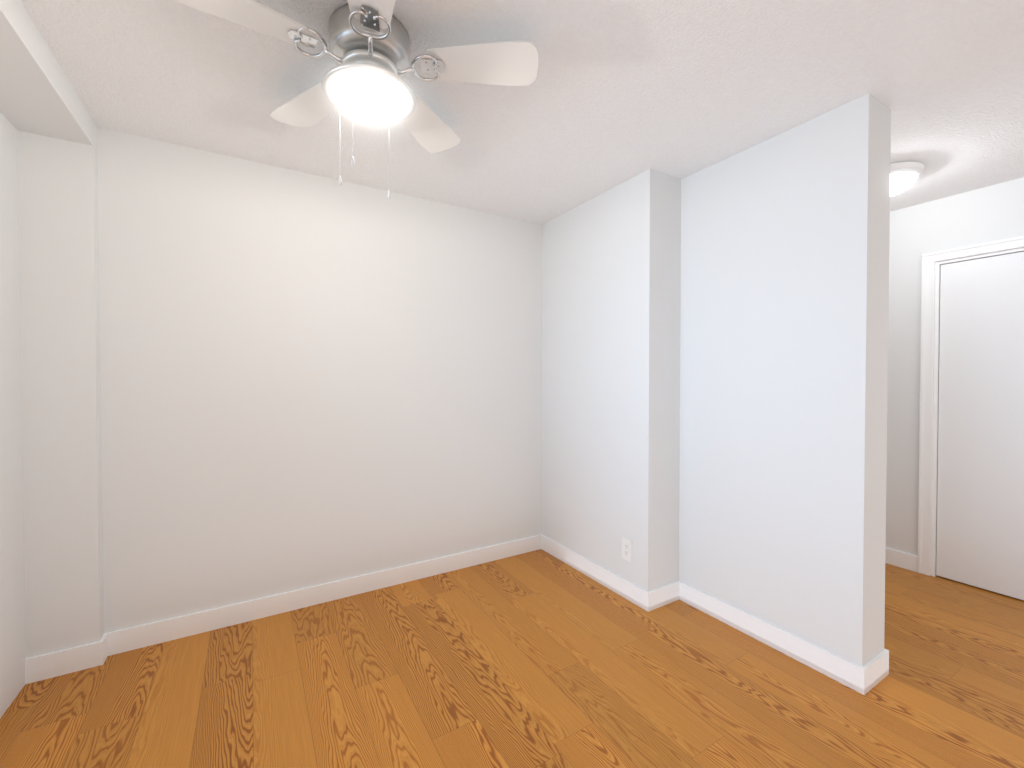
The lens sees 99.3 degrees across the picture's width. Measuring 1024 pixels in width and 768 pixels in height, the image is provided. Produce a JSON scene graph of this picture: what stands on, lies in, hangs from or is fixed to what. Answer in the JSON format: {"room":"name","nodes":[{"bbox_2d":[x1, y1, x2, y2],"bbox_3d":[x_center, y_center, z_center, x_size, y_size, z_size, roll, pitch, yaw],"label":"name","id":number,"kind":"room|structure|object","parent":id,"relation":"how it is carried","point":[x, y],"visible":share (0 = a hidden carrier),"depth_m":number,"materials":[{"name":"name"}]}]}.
{"room":"empty living room","nodes":[
{"label":"empty living room","id":0,"kind":"room"},
{"bbox_2d":[0,112,25,717],"bbox_3d":[-0.793,0.080,-0.420,0.150,2.440,5.596,-1,1,-31],"label":"wall","id":1,"kind":"structure","parent":0,"point":[12,626],"depth_m":1.74,"materials":[{"name":"white paint"}]},
{"bbox_2d":[0,0,97,151],"bbox_3d":[-0.630,-1.083,-0.339,0.232,0.117,5.296,-1,1,-31],"label":"beam","id":2,"kind":"structure","parent":0,"point":[39,95],"depth_m":1.57,"materials":[{"name":"white paint"}]},
{"bbox_2d":[17,130,103,657],"bbox_3d":[-1.978,0.104,1.917,0.232,2.323,0.070,-1,1,-31],"label":"wall","id":3,"kind":"structure","parent":0,"point":[60,360],"depth_m":1.89,"materials":[{"name":"white paint"}]},
{"bbox_2d":[97,127,541,632],"bbox_3d":[-0.090,0.027,3.181,4.772,2.440,0.150,-1,1,-31],"label":"wall","id":4,"kind":"structure","parent":0,"point":[308,380],"depth_m":2.42,"materials":[{"name":"white paint"}]},
{"bbox_2d":[97,535,540,665],"bbox_3d":[-0.832,1.203,2.655,2.476,0.104,0.016,-1,1,-31],"label":"baseboard","id":5,"kind":"structure","parent":4,"relation":"attached to","point":[123,640],"depth_m":2.41,"materials":[{"name":"white paint"}]},
{"bbox_2d":[0,549,1023,767],"bbox_3d":[1.251,1.341,0.829,4.922,0.120,5.596,-1,1,-31],"label":"floor","id":6,"kind":"structure","parent":0,"point":[540,658],"depth_m":1.79,"materials":[{"name":"wood"}]},
{"bbox_2d":[20,0,1023,224],"bbox_3d":[1.251,-1.218,0.791,4.922,0.120,5.596,-1,1,-31],"label":"ceiling","id":7,"kind":"structure","parent":0,"point":[615,93],"depth_m":1.72,"materials":[{"name":"white paint"}]},
{"bbox_2d":[175,0,537,198],"bbox_3d":[-0.492,-0.874,1.434,1.062,0.586,1.084,-1,1,-31],"label":"fan","id":8,"kind":"object","parent":7,"relation":"hanging from","point":[368,53],"visible":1,"depth_m":1.40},
{"bbox_2d":[890,161,923,195],"bbox_3d":[2.107,-1.123,2.455,0.320,0.118,0.320,-1,1,-31],"label":"lamp","id":9,"kind":"object","parent":7,"relation":"attached to","point":[905,175],"visible":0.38,"depth_m":2.33,"materials":[{"name":"white glass"}]},
{"bbox_2d":[542,169,680,590],"bbox_3d":[0.602,0.031,2.909,0.260,2.440,1.030,-1,1,-31],"label":"wall","id":10,"kind":"structure","parent":0,"point":[611,272],"depth_m":2.62,"materials":[{"name":"white paint"}]},
{"bbox_2d":[541,534,656,611],"bbox_3d":[0.493,1.200,2.843,0.013,0.104,1.027,-1,1,-31],"label":"baseboard","id":11,"kind":"structure","parent":10,"relation":"attached to","point":[647,600],"depth_m":2.70,"materials":[{"name":"white paint"}]},
{"bbox_2d":[622,537,631,562],"bbox_3d":[0.672,0.971,2.547,0.007,0.126,0.078,-1,1,-31],"label":"electrical outlet","id":12,"kind":"object","parent":10,"relation":"attached to","point":[627,549],"visible":1,"depth_m":2.54,"materials":[{"name":"white plastic"}]},
{"bbox_2d":[679,93,890,666],"bbox_3d":[1.037,0.035,2.651,0.219,2.440,1.922,-1,1,-31],"label":"wall","id":13,"kind":"structure","parent":0,"point":[784,300],"depth_m":2.01,"materials":[{"name":"white paint"}]},
{"bbox_2d":[673,580,872,694],"bbox_3d":[1.207,1.210,2.161,0.013,0.104,0.905,-1,1,-31],"label":"baseboard","id":14,"kind":"structure","parent":13,"relation":"attached to","point":[868,676],"depth_m":2.04,"materials":[{"name":"white paint"}]},
{"bbox_2d":[869,648,888,677],"bbox_3d":[1.141,1.202,2.722,0.013,0.104,1.935,-1,1,-31],"label":"baseboard","id":15,"kind":"structure","parent":13,"relation":"attached to","point":[881,661],"depth_m":1.86,"materials":[{"name":"white paint"}]},
{"bbox_2d":[886,177,1023,555],"bbox_3d":[3.295,0.043,2.041,0.150,2.440,5.296,-1,1,-31],"label":"wall","id":16,"kind":"structure","parent":0,"point":[995,212],"depth_m":2.91,"materials":[{"name":"white paint"}]},
{"bbox_2d":[885,548,917,571],"bbox_3d":[2.280,1.189,3.587,0.013,0.104,1.629,-1,1,-31],"label":"baseboard","id":17,"kind":"structure","parent":16,"relation":"attached to","point":[892,557],"depth_m":2.96,"materials":[{"name":"white paint"}]},
{"bbox_2d":[917,236,1023,576],"bbox_3d":[2.978,0.206,2.500,0.122,2.102,0.929,-1,1,-31],"label":"door frame","id":18,"kind":"structure","parent":16,"relation":"attached to","point":[929,260],"depth_m":2.83,"materials":[{"name":"white paint"}]},
{"bbox_2d":[936,251,1023,599],"bbox_3d":[2.938,0.244,2.476,0.110,2.011,0.763,-1,1,-31],"label":"door","id":19,"kind":"structure","parent":16,"relation":"in","point":[980,514],"depth_m":2.64,"materials":[{"name":"white paint"}]}
]}

